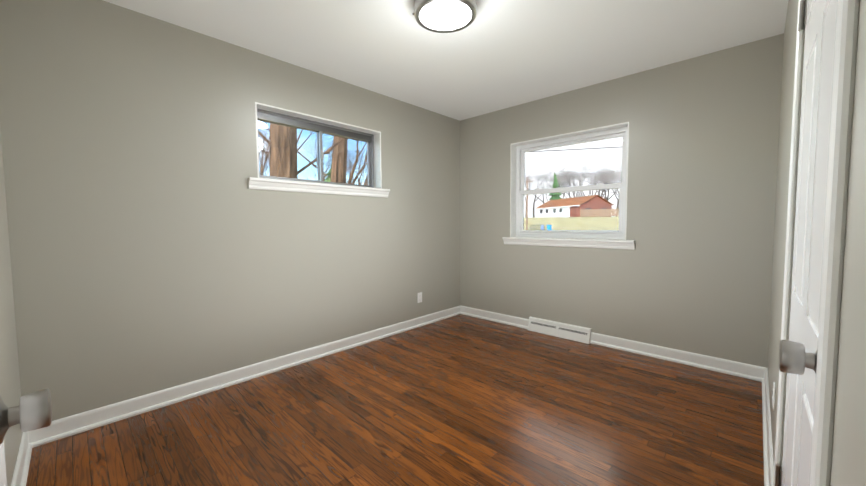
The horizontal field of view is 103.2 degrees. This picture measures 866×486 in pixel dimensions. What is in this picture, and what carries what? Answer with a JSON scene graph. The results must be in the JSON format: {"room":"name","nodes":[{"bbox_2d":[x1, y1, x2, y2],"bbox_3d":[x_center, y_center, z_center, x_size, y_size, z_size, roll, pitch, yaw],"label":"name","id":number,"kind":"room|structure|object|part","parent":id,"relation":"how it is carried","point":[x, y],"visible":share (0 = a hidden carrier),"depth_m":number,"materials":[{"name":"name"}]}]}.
{"room":"empty bedroom","nodes":[
{"label":"empty bedroom","id":0,"kind":"room"},
{"bbox_2d":[0,129,22,485],"bbox_3d":[-1.167,-0.092,0.701,2.836,2.440,0.150,3,4,43],"label":"wall","id":1,"kind":"structure","parent":0,"point":[10,391],"depth_m":1.56,"materials":[{"name":"paint"}]},
{"bbox_2d":[11,429,38,485],"bbox_3d":[-1.098,1.071,0.832,2.776,0.103,0.027,3,4,43],"label":"baseboard","id":2,"kind":"structure","parent":1,"relation":"attached to","point":[30,439],"depth_m":1.64,"materials":[{"name":"white wood"}]},
{"bbox_2d":[0,389,51,485],"bbox_3d":[-0.324,0.129,0.210,0.916,2.020,0.088,3,4,43],"label":"entry door","id":3,"kind":"structure","parent":1,"relation":"in","point":[32,411],"depth_m":0.49,"materials":[{"name":"white"}]},
{"bbox_3d":[-0.619,0.249,0.501,0.097,0.067,0.082,3,4,43],"label":"knob","id":4,"kind":"part","parent":3,"relation":"part of","materials":[{"name":"silver metal"}]},
{"bbox_2d":[0,0,459,420],"bbox_3d":[-0.956,-0.232,3.144,0.220,2.440,3.996,3,4,43],"label":"wall","id":5,"kind":"structure","parent":0,"point":[156,243],"depth_m":2.23,"materials":[{"name":"paint"}]},
{"bbox_2d":[39,306,458,445],"bbox_3d":[-0.882,0.940,3.100,0.027,0.103,3.626,3,4,43],"label":"baseboard","id":6,"kind":"structure","parent":5,"relation":"attached to","point":[61,428],"depth_m":2.38,"materials":[{"name":"white wood"}]},
{"bbox_2d":[255,102,381,188],"bbox_3d":[-0.957,-0.797,3.031,0.105,0.565,1.176,3,4,43],"label":"liner","id":7,"kind":"object","parent":5,"relation":"attached to","point":[377,162],"visible":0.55,"depth_m":3.11,"materials":[{"name":"white wood"}]},
{"bbox_2d":[257,109,373,187],"bbox_3d":[-1.020,-0.794,3.092,0.081,0.553,1.152,3,4,43],"label":"sliding window","id":8,"kind":"structure","parent":7,"relation":"attached to","point":[317,128],"depth_m":3.06,"materials":[{"name":"silver metal"}]},
{"bbox_2d":[248,177,389,197],"bbox_3d":[-0.938,-0.473,3.034,0.151,0.084,1.316,3,4,43],"label":"window sill","id":9,"kind":"structure","parent":5,"relation":"attached to","point":[280,185],"depth_m":2.88,"materials":[{"name":"white"}]},
{"bbox_2d":[417,292,421,302],"bbox_3d":[-0.148,0.617,3.876,0.009,0.114,0.070,3,4,43],"label":"electrical outlet","id":10,"kind":"object","parent":5,"relation":"attached to","point":[419,297],"visible":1,"depth_m":3.87,"materials":[{"name":"white plastic"}]},
{"bbox_2d":[26,314,763,485],"bbox_3d":[0.138,1.096,2.192,3.206,0.120,3.996,3,4,43],"label":"floor","id":11,"kind":"structure","parent":0,"point":[461,400],"depth_m":1.97,"materials":[{"name":"brown wood"}]},
{"bbox_2d":[103,0,788,120],"bbox_3d":[0.120,-1.474,2.046,3.206,0.150,3.996,3,4,43],"label":"ceiling","id":12,"kind":"structure","parent":0,"point":[496,55],"depth_m":2.39,"materials":[{"name":"paint"}]},
{"bbox_2d":[412,0,476,32],"bbox_3d":[0.076,-1.355,1.994,0.362,0.082,0.370,3,4,43],"label":"ceiling light","id":13,"kind":"object","parent":12,"relation":"attached to","point":[444,16],"visible":1,"depth_m":1.98,"materials":[{"name":"silver metal"}]},
{"bbox_2d":[420,0,470,27],"bbox_3d":[0.072,-1.324,1.993,0.295,0.016,0.295,3,4,43],"label":"diffuser","id":14,"kind":"object","parent":13,"relation":"attached to","point":[435,13],"depth_m":1.98,"materials":[{"name":"white glass"}]},
{"bbox_2d":[460,33,783,367],"bbox_3d":[1.451,-0.267,3.465,2.836,2.440,0.220,3,4,43],"label":"wall","id":15,"kind":"structure","parent":0,"point":[692,272],"depth_m":2.86,"materials":[{"name":"paint"}]},
{"bbox_2d":[528,316,591,343],"bbox_3d":[1.275,0.883,3.507,0.638,0.141,0.067,3,4,43],"label":"air vent","id":16,"kind":"object","parent":15,"relation":"in","point":[563,330],"visible":1,"depth_m":3.48,"materials":[{"name":"white metal"}]},
{"bbox_2d":[502,237,634,249],"bbox_3d":[1.319,-0.006,3.495,1.320,0.084,0.151,3,4,43],"label":"window sill","id":17,"kind":"structure","parent":15,"relation":"attached to","point":[592,243],"depth_m":3.37,"materials":[{"name":"white wood"}]},
{"bbox_2d":[510,122,628,239],"bbox_3d":[1.331,-0.568,3.480,1.180,1.040,0.105,3,4,43],"label":"liner","id":18,"kind":"object","parent":15,"relation":"attached to","point":[513,186],"visible":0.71,"depth_m":3.76,"materials":[{"name":"white wood"}]},
{"bbox_2d":[516,126,627,238],"bbox_3d":[1.395,-0.566,3.548,1.156,1.028,0.089,3,4,43],"label":"double-hung window","id":19,"kind":"structure","parent":18,"relation":"attached to","point":[521,175],"depth_m":3.50,"materials":[{"name":"white plastic"}]},
{"bbox_2d":[459,305,758,380],"bbox_3d":[1.385,0.905,3.431,2.806,0.103,0.027,3,4,43],"label":"baseboard","id":20,"kind":"structure","parent":15,"relation":"attached to","point":[739,369],"depth_m":2.93,"materials":[{"name":"white"}]},
{"bbox_2d":[767,0,865,485],"bbox_3d":[1.239,-0.130,1.071,0.150,2.440,3.996,3,4,43],"label":"wall","id":21,"kind":"structure","parent":0,"point":[848,462],"depth_m":0.44,"materials":[{"name":"paint"}]},
{"bbox_2d":[759,366,773,485],"bbox_3d":[1.795,0.993,1.846,0.027,0.103,1.660,3,4,43],"label":"baseboard","id":22,"kind":"structure","parent":21,"relation":"attached to","point":[763,371],"depth_m":1.79,"materials":[{"name":"white wood"}]},
{"bbox_2d":[772,382,775,409],"bbox_3d":[1.601,0.718,1.612,0.009,0.114,0.070,3,4,43],"label":"electrical outlet","id":23,"kind":"object","parent":21,"relation":"attached to","point":[773,393],"visible":1,"depth_m":1.59,"materials":[{"name":"white"}]},
{"bbox_2d":[775,0,837,485],"bbox_3d":[0.886,0.085,0.827,0.088,2.020,0.859,3,4,43],"label":"closet door","id":24,"kind":"structure","parent":21,"relation":"in","point":[798,350],"depth_m":0.78,"materials":[{"name":"white wood"}]},
{"bbox_3d":[0.622,0.197,0.558,0.082,0.067,0.097,3,4,43],"label":"knob","id":25,"kind":"part","parent":24,"relation":"part of","materials":[{"name":"silver metal"}]},
{"bbox_2d":[773,0,858,485],"bbox_3d":[0.886,0.056,0.826,0.014,2.103,0.984,3,4,43],"label":"trim","id":26,"kind":"structure","parent":21,"relation":"attached to","point":[838,167],"depth_m":0.48,"materials":[{"name":"white wood"}]},
{"label":"outside","id":27,"kind":"structure","parent":0,"visible":0},
{"bbox_2d":[524,216,618,238],"bbox_3d":[30.216,-6.330,108.567,280.000,2.900,320.000,3,4,43],"label":"ground","id":28,"kind":"structure","parent":27,"point":[563,219],"depth_m":74.55,"materials":[{"name":"beige plant"}]},
{"bbox_2d":[258,122,366,184],"bbox_3d":[-5.135,-11.902,22.783,51.237,24.812,36.164,3,4,43],"label":"trees","id":29,"kind":"object","parent":28,"relation":"on","point":[289,155],"depth_m":12.07,"materials":[{"name":"brown plant"}]},
{"bbox_2d":[526,147,618,229],"bbox_3d":[31.474,-8.382,56.678,69.084,12.878,82.415,3,4,43],"label":"pole","id":30,"kind":"object","parent":28,"relation":"on","point":[538,187],"depth_m":64.15,"materials":[{"name":"black"}]},
{"bbox_2d":[525,161,621,217],"bbox_3d":[49.946,-19.424,127.635,61.519,21.300,41.152,3,4,43],"label":"trees","id":31,"kind":"object","parent":28,"relation":"on","point":[573,179],"depth_m":117.35,"materials":[{"name":"grey plant"}]},
{"bbox_2d":[535,195,611,216],"bbox_3d":[38.764,-9.610,96.082,10.560,6.150,20.000,-1,3,-16],"label":"house","id":32,"kind":"structure","parent":28,"relation":"on","point":[575,207],"depth_m":89.28,"materials":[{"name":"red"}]},
{"bbox_2d":[580,209,617,216],"bbox_3d":[46.161,-7.324,81.019,21.020,1.875,0.112,1,4,22],"label":"fence","id":33,"kind":"object","parent":28,"relation":"on","point":[599,213],"depth_m":83.29,"materials":[{"name":"beige wood"}]}
]}

